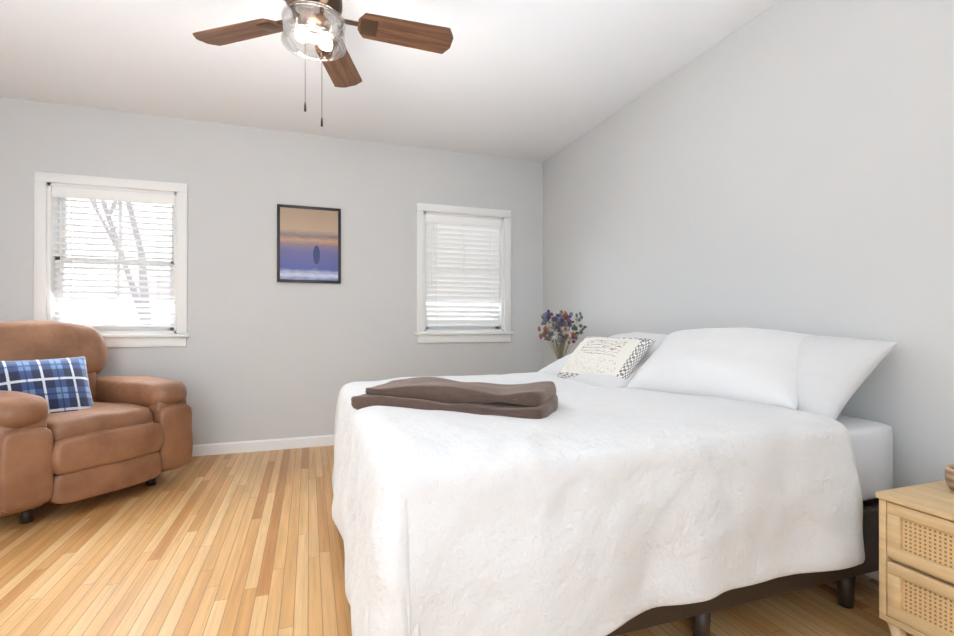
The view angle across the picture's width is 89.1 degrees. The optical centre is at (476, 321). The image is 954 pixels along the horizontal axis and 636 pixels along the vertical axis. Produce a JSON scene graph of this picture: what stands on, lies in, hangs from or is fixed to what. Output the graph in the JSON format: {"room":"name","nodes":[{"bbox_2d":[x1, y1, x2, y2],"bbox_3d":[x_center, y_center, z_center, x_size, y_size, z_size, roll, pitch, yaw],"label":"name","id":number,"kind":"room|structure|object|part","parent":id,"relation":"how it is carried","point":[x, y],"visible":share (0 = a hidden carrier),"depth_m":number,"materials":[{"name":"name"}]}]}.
{"room":"bedroom","nodes":[
{"label":"bedroom","id":0,"kind":"room"},
{"bbox_2d":[0,97,542,444],"bbox_3d":[-1.571,-0.254,3.959,5.010,2.550,0.160,0,0,-19],"label":"wall","id":1,"kind":"structure","parent":0,"point":[263,354],"depth_m":3.86,"materials":[{"name":"paint"}]},
{"bbox_2d":[34,171,189,347],"bbox_3d":[-2.645,-0.425,3.563,0.956,1.226,0.205,0,0,-19],"label":"window","id":2,"kind":"structure","parent":1,"relation":"in","point":[45,258],"depth_m":3.52,"materials":[{"name":"white wood"}]},
{"bbox_2d":[52,186,173,327],"bbox_3d":[-2.638,-0.453,3.541,0.746,0.994,0.076,0,0,-19],"label":"window blind","id":3,"kind":"object","parent":2,"relation":"attached to","point":[99,194],"visible":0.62,"depth_m":3.53,"materials":[{"name":"white plastic"}]},
{"bbox_2d":[192,435,333,456],"bbox_3d":[-1.542,0.979,3.873,4.610,0.085,0.014,0,0,-19],"label":"baseboard","id":4,"kind":"structure","parent":1,"relation":"attached to","point":[254,446],"depth_m":3.81,"materials":[{"name":"white"}]},
{"bbox_2d":[277,204,340,283],"bbox_3d":[-1.361,-0.624,3.936,0.490,0.620,0.022,0,0,-19],"label":"picture","id":5,"kind":"object","parent":1,"relation":"attached to","point":[308,244],"visible":0.98,"depth_m":3.93,"materials":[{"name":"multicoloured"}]},
{"bbox_2d":[414,203,513,342],"bbox_3d":[-0.128,-0.422,4.438,0.926,1.226,0.205,0,0,-19],"label":"window","id":6,"kind":"structure","parent":1,"relation":"in","point":[502,332],"depth_m":4.37,"materials":[{"name":"white wood"}]},
{"bbox_2d":[426,214,500,326],"bbox_3d":[-0.120,-0.450,4.416,0.716,0.994,0.076,0,0,-19],"label":"window blind","id":7,"kind":"object","parent":6,"relation":"attached to","point":[462,272],"visible":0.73,"depth_m":4.42,"materials":[{"name":"white plastic"}]},
{"bbox_2d":[0,0,778,161],"bbox_3d":[-0.549,-1.588,1.021,5.010,0.100,6.470,0,0,-19],"label":"ceiling","id":8,"kind":"structure","parent":0,"point":[537,80],"depth_m":2.90,"materials":[{"name":"white paint"}]},
{"bbox_2d":[193,0,452,126],"bbox_3d":[-0.642,-1.170,2.050,1.110,0.730,1.160,0,0,-19],"label":"ceiling fan","id":9,"kind":"object","parent":8,"relation":"hanging from","point":[320,17],"visible":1,"depth_m":2.12,"materials":[{"name":"brown wood"}]},
{"bbox_3d":[-1.058,-1.284,2.152,0.420,0.008,0.150,0,12,17],"label":"blade","id":10,"kind":"part","parent":9,"relation":"part of","materials":[{"name":"brown wood"}]},
{"bbox_3d":[-0.724,-1.192,2.005,0.058,0.062,0.058,0,0,-19],"label":"bulb","id":11,"kind":"part","parent":9,"relation":"part of","materials":[{"name":"white glass"}]},
{"bbox_3d":[-0.646,-1.192,2.068,0.058,0.062,0.058,0,0,-19],"label":"bulb","id":12,"kind":"part","parent":9,"relation":"part of","materials":[{"name":"white glass"}]},
{"bbox_3d":[-0.690,-1.284,2.427,0.150,0.008,0.420,-12,0,-1],"label":"blade","id":13,"kind":"part","parent":9,"relation":"part of","materials":[{"name":"brown wood"}]},
{"bbox_3d":[-0.316,-1.284,2.162,0.420,0.008,0.150,0,-12,-19],"label":"blade","id":14,"kind":"part","parent":9,"relation":"part of","materials":[{"name":"brown wood"}]},
{"bbox_2d":[0,445,913,635],"bbox_3d":[-0.549,1.062,1.013,5.010,0.100,6.470,0,0,-19],"label":"floor","id":15,"kind":"structure","parent":0,"point":[243,544],"depth_m":1.99,"materials":[{"name":"brown wood"}]},
{"bbox_2d":[0,320,192,523],"bbox_3d":[-2.406,0.504,2.848,1.270,1.027,1.265,0,0,-19],"label":"recliner","id":16,"kind":"object","parent":15,"relation":"on","point":[73,428],"visible":1,"depth_m":2.72,"materials":[{"name":"brown leather"}]},
{"bbox_2d":[332,327,897,635],"bbox_3d":[0.406,0.521,2.179,1.994,0.988,1.783,0,0,-19],"label":"bed","id":17,"kind":"object","parent":15,"relation":"on","point":[618,484],"visible":1,"depth_m":1.39,"materials":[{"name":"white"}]},
{"bbox_2d":[351,377,557,418],"bbox_3d":[-0.086,0.283,1.836,0.740,0.115,0.691,0,0,-19],"label":"throw","id":18,"kind":"object","parent":17,"relation":"on","point":[418,397],"depth_m":1.70,"materials":[{"name":"brown fabric"}]},
{"bbox_2d":[538,332,667,387],"bbox_3d":[0.797,0.215,2.780,0.760,0.204,0.840,-20,7,-20],"label":"pillow","id":19,"kind":"object","parent":17,"relation":"on","point":[619,368],"depth_m":2.48,"materials":[{"name":"white fabric"}]},
{"bbox_2d":[625,327,816,409],"bbox_3d":[1.098,0.190,2.183,0.520,0.240,0.760,-38,23,-33],"label":"pillow","id":20,"kind":"object","parent":17,"relation":"on","point":[770,368],"depth_m":2.03,"materials":[{"name":"white fabric"}]},
{"bbox_3d":[0.466,0.839,2.197,1.865,0.354,1.540,0,0,-19],"label":"frame","id":21,"kind":"part","parent":17,"relation":"part of","materials":[{"name":"brown"}]},
{"bbox_2d":[796,336,897,419],"bbox_3d":[1.281,0.226,2.090,0.500,0.203,0.760,-41,12,-14],"label":"pillow","id":22,"kind":"object","parent":17,"relation":"on","point":[829,369],"depth_m":1.81,"materials":[{"name":"white fabric"}]},
{"bbox_3d":[0.467,0.519,2.198,1.869,0.281,1.505,0,0,-19],"label":"mattress","id":23,"kind":"part","parent":17,"relation":"part of","materials":[{"name":"white fabric"}]},
{"bbox_2d":[875,480,953,635],"bbox_3d":[1.429,0.753,1.219,0.424,0.520,0.530,0,0,-19],"label":"nightstand","id":24,"kind":"object","parent":15,"relation":"on","point":[916,560],"visible":1,"depth_m":1.33,"materials":[{"name":"brown wood"}]},
{"bbox_2d":[944,465,953,490],"bbox_3d":[1.410,0.459,1.393,0.094,0.068,0.094,0,0,-19],"label":"bowl","id":25,"kind":"object","parent":24,"relation":"on","point":[949,474],"visible":1,"depth_m":1.40,"materials":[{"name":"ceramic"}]},
{"bbox_3d":[0.640,0.761,3.613,0.424,0.520,0.530,0,0,-19],"label":"nightstand","id":26,"kind":"object","parent":15,"relation":"on","visible":0},
{"bbox_2d":[537,309,586,360],"bbox_3d":[0.664,0.202,3.737,0.358,0.597,0.342,0,0,-19],"label":"flowers","id":27,"kind":"object","parent":26,"relation":"on","point":[560,334],"visible":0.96,"depth_m":3.71,"materials":[{"name":"multicoloured plant"}]},
{"bbox_2d":[543,0,953,488],"bbox_3d":[1.704,-0.260,1.800,0.160,2.550,6.470,0,0,-19],"label":"wall","id":28,"kind":"structure","parent":0,"point":[785,165],"depth_m":2.23,"materials":[{"name":"paint"}]},
{"bbox_2d":[864,570,878,580],"bbox_3d":[1.622,0.972,1.767,0.014,0.085,6.070,0,0,-19],"label":"baseboard","id":29,"kind":"structure","parent":28,"relation":"attached to","point":[874,575],"depth_m":1.91,"materials":[{"name":"white"}]},
{"label":"outside","id":30,"kind":"structure","parent":0,"visible":0},
{"bbox_2d":[64,198,171,320],"bbox_3d":[-3.635,-0.959,10.041,14.000,9.000,0.050,0,0,-19],"label":"sky","id":31,"kind":"structure","parent":30,"point":[110,242],"depth_m":8.91,"materials":[{"name":"white"}]},
{"bbox_3d":[-2.638,1.381,7.162,14.000,0.050,6.500,0,0,-19],"label":"ground","id":32,"kind":"structure","parent":30,"visible":0},
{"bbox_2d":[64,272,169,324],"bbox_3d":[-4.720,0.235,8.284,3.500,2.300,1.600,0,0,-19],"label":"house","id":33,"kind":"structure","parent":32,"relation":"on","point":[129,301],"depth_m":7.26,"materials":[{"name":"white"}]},
{"bbox_2d":[89,199,150,324],"bbox_3d":[-4.664,-1.216,5.437,2.118,5.292,1.154,0,0,-19],"label":"tree","id":34,"kind":"object","parent":32,"relation":"on","point":[138,254],"depth_m":6.02,"materials":[{"name":"grey plant"}]}
]}

